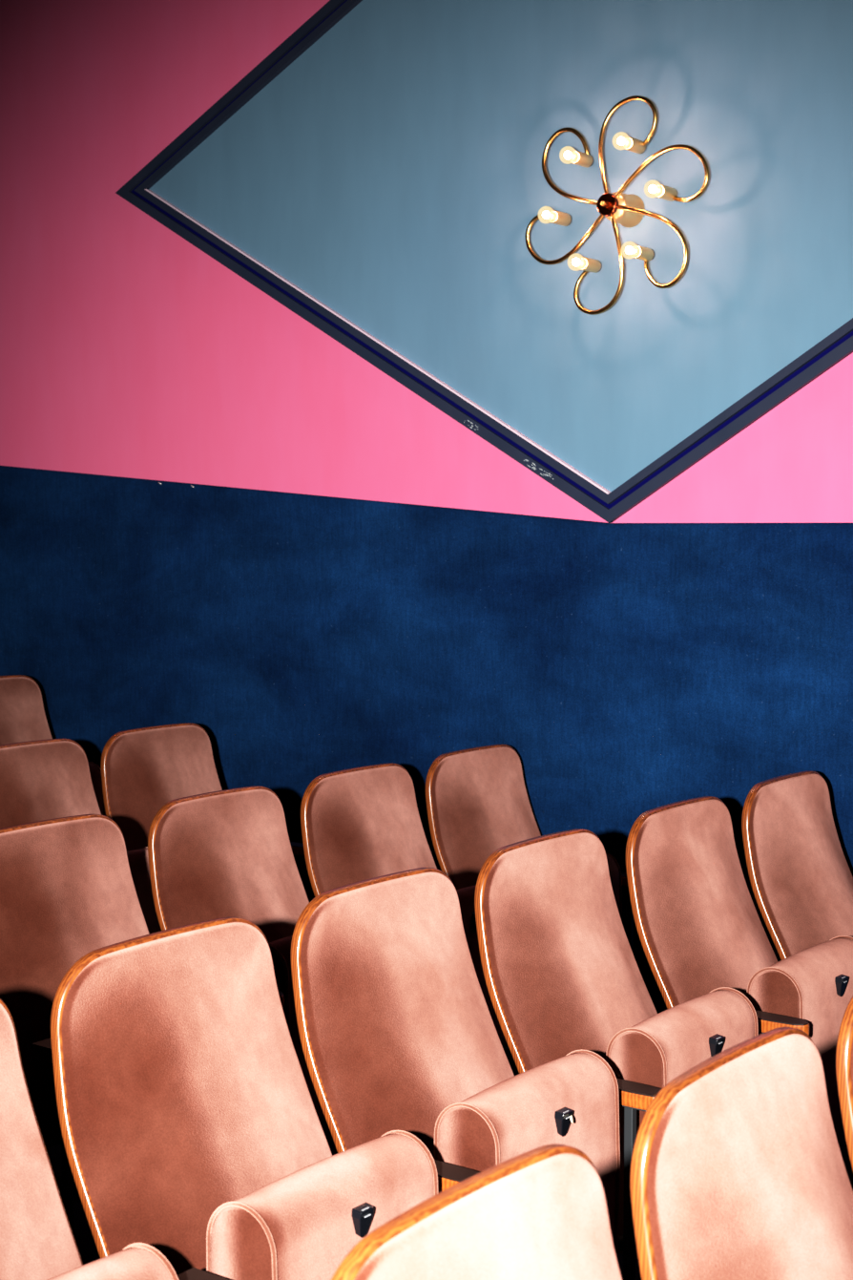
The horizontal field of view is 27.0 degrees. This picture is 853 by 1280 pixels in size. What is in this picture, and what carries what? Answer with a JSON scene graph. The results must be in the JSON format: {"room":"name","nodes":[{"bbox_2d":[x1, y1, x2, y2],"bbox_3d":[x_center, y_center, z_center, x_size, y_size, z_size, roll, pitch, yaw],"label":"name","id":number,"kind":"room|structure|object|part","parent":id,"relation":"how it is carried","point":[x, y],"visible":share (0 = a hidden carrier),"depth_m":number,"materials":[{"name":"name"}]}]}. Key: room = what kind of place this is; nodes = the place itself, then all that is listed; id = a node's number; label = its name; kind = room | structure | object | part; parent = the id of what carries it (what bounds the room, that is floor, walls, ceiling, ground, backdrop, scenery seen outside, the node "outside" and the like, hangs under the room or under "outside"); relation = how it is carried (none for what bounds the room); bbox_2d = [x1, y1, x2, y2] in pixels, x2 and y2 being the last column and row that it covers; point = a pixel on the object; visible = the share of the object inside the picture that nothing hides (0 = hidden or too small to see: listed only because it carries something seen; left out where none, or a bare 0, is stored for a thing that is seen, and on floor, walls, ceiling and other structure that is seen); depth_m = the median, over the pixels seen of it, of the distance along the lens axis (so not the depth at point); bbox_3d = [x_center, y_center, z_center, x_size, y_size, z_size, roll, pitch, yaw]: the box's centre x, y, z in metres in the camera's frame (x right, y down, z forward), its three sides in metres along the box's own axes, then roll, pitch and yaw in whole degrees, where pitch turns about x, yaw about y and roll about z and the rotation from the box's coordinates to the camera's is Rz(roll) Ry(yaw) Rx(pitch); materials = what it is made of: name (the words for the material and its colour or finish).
{"room":"theater auditorium","nodes":[
{"label":"theater auditorium","id":0,"kind":"room"},
{"bbox_2d":[0,0,852,1013],"bbox_3d":[0.435,-1.150,5.481,9.200,4.900,0.178,3,5,37],"label":"wall","id":1,"kind":"structure","parent":0,"point":[219,515],"depth_m":5.73,"materials":[{"name":"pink paint"}]},
{"bbox_2d":[115,0,852,523],"bbox_3d":[0.548,-1.497,5.280,4.243,2.292,0.024,3,5,37],"label":"trim","id":2,"kind":"structure","parent":1,"relation":"attached to","point":[610,506],"depth_m":5.76,"materials":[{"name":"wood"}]},
{"bbox_2d":[525,95,710,314],"bbox_3d":[0.542,-1.264,5.180,0.621,0.617,0.207,3,5,37],"label":"wall lamp","id":3,"kind":"object","parent":1,"relation":"attached to","point":[626,210],"visible":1,"depth_m":5.16,"materials":[{"name":"gold metal"}]},
{"bbox_3d":[0.356,-1.251,5.232,0.050,0.050,0.064,3,5,37],"label":"bulb","id":4,"kind":"part","parent":3,"relation":"part of","materials":[{"name":"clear glass"}]},
{"bbox_2d":[550,209,571,226],"bbox_3d":[0.396,-1.254,5.284,0.037,0.037,0.075,3,5,37],"label":"socket","id":5,"kind":"object","parent":3,"relation":"attached to","point":[560,218],"depth_m":5.27,"materials":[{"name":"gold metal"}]},
{"bbox_3d":[0.421,-1.202,5.287,0.302,0.162,0.040,3,5,42],"label":"arm","id":6,"kind":"part","parent":3,"relation":"part of","materials":[{"name":"gold metal"}]},
{"bbox_3d":[0.416,-1.411,5.177,0.050,0.050,0.064,3,5,37],"label":"bulb","id":7,"kind":"part","parent":3,"relation":"part of","materials":[{"name":"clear glass"}]},
{"bbox_3d":[0.439,-1.394,5.256,0.231,0.251,0.051,3,5,37],"label":"arm","id":8,"kind":"part","parent":3,"relation":"part of","materials":[{"name":"gold metal"}]},
{"bbox_3d":[0.440,-1.100,5.178,0.050,0.050,0.064,3,5,37],"label":"bulb","id":9,"kind":"part","parent":3,"relation":"part of","materials":[{"name":"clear glass"}]},
{"bbox_2d":[572,150,592,167],"bbox_3d":[0.456,-1.415,5.229,0.037,0.037,0.075,3,5,37],"label":"socket","id":10,"kind":"object","parent":3,"relation":"attached to","point":[583,159],"depth_m":5.22,"materials":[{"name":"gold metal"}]},
{"bbox_2d":[581,256,601,272],"bbox_3d":[0.479,-1.104,5.231,0.037,0.037,0.075,3,5,37],"label":"socket","id":11,"kind":"object","parent":3,"relation":"attached to","point":[591,265],"depth_m":5.22,"materials":[{"name":"gold metal"}]},
{"bbox_3d":[0.509,-1.104,5.224,0.035,0.291,0.184,-3,5,-42],"label":"arm","id":12,"kind":"part","parent":3,"relation":"part of","materials":[{"name":"gold metal"}]},
{"bbox_3d":[0.559,-1.421,5.068,0.050,0.050,0.064,3,5,37],"label":"bulb","id":13,"kind":"part","parent":3,"relation":"part of","materials":[{"name":"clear glass"}]},
{"bbox_3d":[0.584,-1.426,5.146,0.184,0.291,0.035,2,4,26],"label":"arm","id":14,"kind":"part","parent":3,"relation":"part of","materials":[{"name":"gold metal"}]},
{"bbox_3d":[0.583,-1.111,5.069,0.050,0.050,0.064,3,5,37],"label":"bulb","id":15,"kind":"part","parent":3,"relation":"part of","materials":[{"name":"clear glass"}]},
{"bbox_2d":[625,136,646,153],"bbox_3d":[0.598,-1.425,5.120,0.037,0.037,0.075,3,5,37],"label":"socket","id":16,"kind":"object","parent":3,"relation":"attached to","point":[637,146],"depth_m":5.11,"materials":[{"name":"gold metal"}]},
{"bbox_2d":[634,245,653,261],"bbox_3d":[0.622,-1.114,5.121,0.037,0.037,0.075,3,5,37],"label":"socket","id":17,"kind":"object","parent":3,"relation":"attached to","point":[645,254],"depth_m":5.11,"materials":[{"name":"gold metal"}]},
{"bbox_3d":[0.651,-1.136,5.111,0.231,0.251,0.051,3,5,37],"label":"arm","id":18,"kind":"part","parent":3,"relation":"part of","materials":[{"name":"gold metal"}]},
{"bbox_3d":[0.642,-1.271,5.014,0.050,0.050,0.064,3,5,37],"label":"bulb","id":19,"kind":"part","parent":3,"relation":"part of","materials":[{"name":"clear glass"}]},
{"bbox_3d":[0.674,-1.328,5.086,0.302,0.162,0.040,2,4,32],"label":"arm","id":20,"kind":"part","parent":3,"relation":"part of","materials":[{"name":"gold metal"}]},
{"bbox_2d":[656,184,677,201],"bbox_3d":[0.682,-1.275,5.066,0.037,0.037,0.075,3,5,37],"label":"socket","id":21,"kind":"object","parent":3,"relation":"attached to","point":[667,193],"depth_m":5.05,"materials":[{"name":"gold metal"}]},
{"bbox_2d":[45,1048,852,1279],"bbox_3d":[-1.359,1.494,3.276,9.200,0.302,5.820,3,5,37],"label":"floor","id":22,"kind":"structure","parent":0,"point":[82,1232],"depth_m":4.35,"materials":[{"name":"carpet"}]},
{"bbox_2d":[0,674,105,816],"bbox_3d":[-1.382,0.647,6.213,0.473,1.016,0.607,3,5,37],"label":"seat","id":23,"kind":"object","parent":22,"relation":"on","point":[23,718],"visible":0.29,"depth_m":6.36,"materials":[{"name":"pink leather"}]},
{"bbox_2d":[0,676,52,745],"bbox_3d":[-1.433,0.453,6.239,0.306,0.620,0.491,3,5,37],"label":"cushion","id":24,"kind":"object","parent":23,"relation":"on","point":[23,718],"depth_m":6.37,"materials":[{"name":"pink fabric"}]},
{"bbox_2d":[88,762,103,815],"bbox_3d":[-1.291,0.657,6.128,0.135,0.437,0.374,3,5,37],"label":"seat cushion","id":25,"kind":"object","parent":23,"relation":"on","point":[95,771],"depth_m":6.21,"materials":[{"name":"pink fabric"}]},
{"bbox_2d":[0,814,149,1234],"bbox_3d":[-0.691,0.919,3.826,0.473,1.016,0.556,3,5,37],"label":"seat","id":26,"kind":"object","parent":22,"relation":"on","point":[68,892],"visible":0.43,"depth_m":3.85,"materials":[{"name":"pink fabric"}]},
{"bbox_3d":[-0.714,0.823,3.526,0.156,0.028,0.055,3,5,37],"label":"armrest","id":27,"kind":"part","parent":26,"relation":"part of","materials":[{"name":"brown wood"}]},
{"bbox_2d":[0,738,161,933],"bbox_3d":[-1.011,0.815,5.055,0.473,1.016,0.556,3,5,37],"label":"seat","id":28,"kind":"object","parent":22,"relation":"on","point":[41,780],"visible":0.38,"depth_m":5.14,"materials":[{"name":"pink leather"}]},
{"bbox_2d":[0,740,101,828],"bbox_3d":[-1.046,0.620,5.102,0.306,0.620,0.491,3,5,37],"label":"cushion","id":29,"kind":"object","parent":28,"relation":"on","point":[40,780],"depth_m":5.17,"materials":[{"name":"pink fabric"}]},
{"bbox_2d":[126,848,161,933],"bbox_3d":[-0.904,0.823,4.991,0.135,0.437,0.374,3,5,37],"label":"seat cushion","id":30,"kind":"object","parent":28,"relation":"on","point":[138,859],"depth_m":5.03,"materials":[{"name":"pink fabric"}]},
{"bbox_2d":[0,998,178,1279],"bbox_3d":[-0.579,1.002,2.237,0.473,1.016,0.556,3,5,37],"label":"seat","id":31,"kind":"object","parent":22,"relation":"on","point":[37,1241],"visible":1,"depth_m":2.44,"materials":[{"name":"pink leather"}]},
{"bbox_2d":[0,1003,82,1279],"bbox_3d":[-0.614,0.807,2.283,0.306,0.620,0.491,3,5,37],"label":"cushion","id":32,"kind":"object","parent":31,"relation":"on","point":[37,1241],"depth_m":2.46,"materials":[{"name":"pink fabric"}]},
{"bbox_2d":[47,1247,172,1279],"bbox_3d":[-0.472,1.011,2.172,0.135,0.437,0.374,3,5,37],"label":"seat cushion","id":33,"kind":"object","parent":31,"relation":"on","point":[129,1263],"depth_m":2.25,"materials":[{"name":"pink fabric"}]},
{"bbox_2d":[100,722,308,898],"bbox_3d":[-0.676,0.786,5.497,0.473,1.016,0.607,3,5,37],"label":"seat","id":34,"kind":"object","parent":22,"relation":"on","point":[143,769],"visible":0.31,"depth_m":5.50,"materials":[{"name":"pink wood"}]},
{"bbox_2d":[105,725,222,851],"bbox_3d":[-0.727,0.593,5.523,0.306,0.620,0.491,3,5,37],"label":"cushion","id":35,"kind":"object","parent":34,"relation":"on","point":[149,767],"depth_m":5.50,"materials":[{"name":"pink fabric"}]},
{"bbox_3d":[-0.385,0.664,5.611,0.156,0.028,0.055,3,5,37],"label":"armrest","id":36,"kind":"part","parent":34,"relation":"part of","materials":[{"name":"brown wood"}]},
{"bbox_2d":[147,785,326,1123],"bbox_3d":[-0.357,0.891,4.265,0.473,1.016,0.556,3,5,37],"label":"seat","id":37,"kind":"object","parent":22,"relation":"on","point":[226,852],"visible":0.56,"depth_m":4.29,"materials":[{"name":"pink fabric"}]},
{"bbox_2d":[154,788,309,943],"bbox_3d":[-0.393,0.696,4.312,0.306,0.620,0.491,3,5,37],"label":"cushion","id":38,"kind":"object","parent":37,"relation":"on","point":[226,852],"depth_m":4.31,"materials":[{"name":"pink fabric"}]},
{"bbox_3d":[-0.381,0.795,3.965,0.156,0.028,0.055,3,5,37],"label":"armrest","id":39,"kind":"part","parent":37,"relation":"part of","materials":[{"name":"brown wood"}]},
{"bbox_2d":[268,935,326,1123],"bbox_3d":[-0.251,0.899,4.201,0.135,0.437,0.374,3,5,37],"label":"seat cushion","id":40,"kind":"object","parent":37,"relation":"on","point":[281,949],"depth_m":4.03,"materials":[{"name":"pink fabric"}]},
{"bbox_2d":[50,916,439,1279],"bbox_3d":[-0.250,0.974,2.669,0.473,1.016,0.556,3,5,37],"label":"seat","id":41,"kind":"object","parent":22,"relation":"on","point":[192,1130],"visible":0.93,"depth_m":2.65,"materials":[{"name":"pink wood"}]},
{"bbox_2d":[62,922,332,1275],"bbox_3d":[-0.286,0.780,2.716,0.306,0.620,0.491,3,5,37],"label":"cushion","id":42,"kind":"object","parent":41,"relation":"on","point":[186,1097],"depth_m":2.68,"materials":[{"name":"pink fabric"}]},
{"bbox_2d":[209,1133,434,1279],"bbox_3d":[-0.144,0.983,2.605,0.135,0.437,0.374,3,5,37],"label":"seat cushion","id":43,"kind":"object","parent":41,"relation":"on","point":[302,1225],"depth_m":2.51,"materials":[{"name":"pink fabric"}]},
{"bbox_2d":[300,762,508,1048],"bbox_3d":[-0.027,0.863,4.700,0.473,1.016,0.556,3,5,37],"label":"seat","id":44,"kind":"object","parent":22,"relation":"on","point":[359,824],"visible":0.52,"depth_m":4.71,"materials":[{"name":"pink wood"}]},
{"bbox_2d":[307,765,437,893],"bbox_3d":[-0.062,0.668,4.747,0.306,0.620,0.491,3,5,37],"label":"cushion","id":45,"kind":"object","parent":44,"relation":"on","point":[364,823],"depth_m":4.74,"materials":[{"name":"pink fabric"}]},
{"bbox_2d":[456,884,508,1048],"bbox_3d":[0.080,0.872,4.636,0.135,0.437,0.374,3,5,37],"label":"seat cushion","id":46,"kind":"object","parent":44,"relation":"on","point":[466,895],"depth_m":4.59,"materials":[{"name":"pink fabric"}]},
{"bbox_2d":[290,867,620,1262],"bbox_3d":[0.070,0.948,3.092,0.473,1.016,0.556,3,5,37],"label":"seat","id":47,"kind":"object","parent":22,"relation":"on","point":[397,1031],"visible":0.77,"depth_m":3.07,"materials":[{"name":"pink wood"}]},
{"bbox_2d":[300,871,514,1158],"bbox_3d":[0.035,0.753,3.139,0.306,0.620,0.491,3,5,37],"label":"cushion","id":48,"kind":"object","parent":47,"relation":"on","point":[398,1030],"depth_m":3.10,"materials":[{"name":"pink fabric"}]},
{"bbox_3d":[0.047,0.852,2.792,0.156,0.028,0.055,3,5,37],"label":"armrest","id":49,"kind":"part","parent":47,"relation":"part of","materials":[{"name":"brown wood"}]},
{"bbox_2d":[438,1051,616,1246],"bbox_3d":[0.177,0.956,3.027,0.135,0.437,0.374,3,5,37],"label":"seat cushion","id":50,"kind":"object","parent":47,"relation":"on","point":[535,1107],"depth_m":2.96,"materials":[{"name":"pink fabric"}]},
{"bbox_2d":[331,1143,622,1279],"bbox_3d":[0.200,1.047,1.610,0.473,1.016,0.556,3,5,37],"label":"seat","id":51,"kind":"object","parent":22,"relation":"on","point":[539,1213],"visible":1,"depth_m":1.74,"materials":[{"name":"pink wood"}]},
{"bbox_2d":[425,744,633,953],"bbox_3d":[0.314,0.835,5.150,0.473,1.016,0.607,3,5,37],"label":"seat","id":52,"kind":"object","parent":22,"relation":"on","point":[478,805],"visible":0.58,"depth_m":5.15,"materials":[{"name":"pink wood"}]},
{"bbox_2d":[431,746,541,889],"bbox_3d":[0.264,0.641,5.177,0.306,0.620,0.491,3,5,37],"label":"seat back","id":53,"kind":"object","parent":52,"relation":"on","point":[481,806],"depth_m":5.14,"materials":[{"name":"pink fabric"}]},
{"bbox_2d":[607,855,620,915],"bbox_3d":[0.406,0.845,5.065,0.135,0.437,0.374,3,5,37],"label":"seat cushion","id":54,"kind":"object","parent":52,"relation":"on","point":[614,866],"depth_m":5.15,"materials":[{"name":"pink fabric"}]},
{"bbox_3d":[0.606,0.713,5.265,0.156,0.028,0.055,3,5,37],"label":"armrest","id":55,"kind":"part","parent":52,"relation":"part of","materials":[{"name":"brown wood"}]},
{"bbox_2d":[474,828,758,1279],"bbox_3d":[0.396,0.920,3.521,0.473,1.016,0.556,3,5,37],"label":"seat","id":56,"kind":"object","parent":22,"relation":"on","point":[562,975],"visible":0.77,"depth_m":3.49,"materials":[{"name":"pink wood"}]},
{"bbox_2d":[483,832,657,1070],"bbox_3d":[0.360,0.725,3.567,0.306,0.620,0.491,3,5,37],"label":"cushion","id":57,"kind":"object","parent":56,"relation":"on","point":[562,975],"depth_m":3.52,"materials":[{"name":"pink fabric"}]},
{"bbox_3d":[0.372,0.825,3.221,0.156,0.028,0.055,3,5,37],"label":"armrest","id":58,"kind":"part","parent":56,"relation":"part of","materials":[{"name":"brown wood"}]},
{"bbox_2d":[609,989,755,1259],"bbox_3d":[0.502,0.929,3.456,0.135,0.437,0.374,3,5,37],"label":"seat cushion","id":59,"kind":"object","parent":56,"relation":"on","point":[657,1050],"depth_m":3.34,"materials":[{"name":"pink fabric"}]},
{"bbox_2d":[626,796,852,1148],"bbox_3d":[0.742,0.891,3.977,0.473,1.016,0.556,3,5,37],"label":"seat","id":60,"kind":"object","parent":22,"relation":"on","point":[701,931],"visible":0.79,"depth_m":3.93,"materials":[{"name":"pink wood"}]},
{"bbox_2d":[634,798,778,1006],"bbox_3d":[0.706,0.696,4.023,0.306,0.620,0.491,3,5,37],"label":"cushion","id":61,"kind":"object","parent":60,"relation":"on","point":[701,931],"depth_m":3.97,"materials":[{"name":"pink fabric"}]},
{"bbox_3d":[0.718,0.796,3.677,0.156,0.028,0.055,3,5,37],"label":"armrest","id":62,"kind":"part","parent":60,"relation":"part of","materials":[{"name":"brown wood"}]},
{"bbox_2d":[750,937,852,1148],"bbox_3d":[0.848,0.900,3.912,0.135,0.437,0.374,3,5,37],"label":"seat cushion","id":63,"kind":"object","parent":60,"relation":"on","point":[814,984],"depth_m":3.81,"materials":[{"name":"pink fabric"}]},
{"bbox_2d":[630,1027,852,1279],"bbox_3d":[0.531,1.019,2.046,0.473,1.016,0.556,3,5,37],"label":"seat","id":64,"kind":"object","parent":22,"relation":"on","point":[739,1171],"visible":1,"depth_m":2.08,"materials":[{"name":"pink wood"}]},
{"bbox_2d":[741,770,852,960],"bbox_3d":[1.091,0.862,4.437,0.473,1.016,0.607,3,5,37],"label":"seat","id":65,"kind":"object","parent":22,"relation":"on","point":[801,877],"visible":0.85,"depth_m":4.40,"materials":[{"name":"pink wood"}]},
{"bbox_2d":[836,996,852,1171],"bbox_3d":[0.862,0.991,2.482,0.473,1.016,0.556,3,5,37],"label":"seat","id":66,"kind":"object","parent":22,"relation":"on","point":[845,1044],"visible":1,"depth_m":2.42,"materials":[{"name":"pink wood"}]},
{"bbox_2d":[851,1041,852,1090],"bbox_3d":[0.826,0.796,2.529,0.306,0.620,0.491,3,5,37],"label":"cushion","id":67,"kind":"object","parent":66,"relation":"on","point":[851,1041],"depth_m":2.42,"materials":[{"name":"pink fabric"}]}
]}

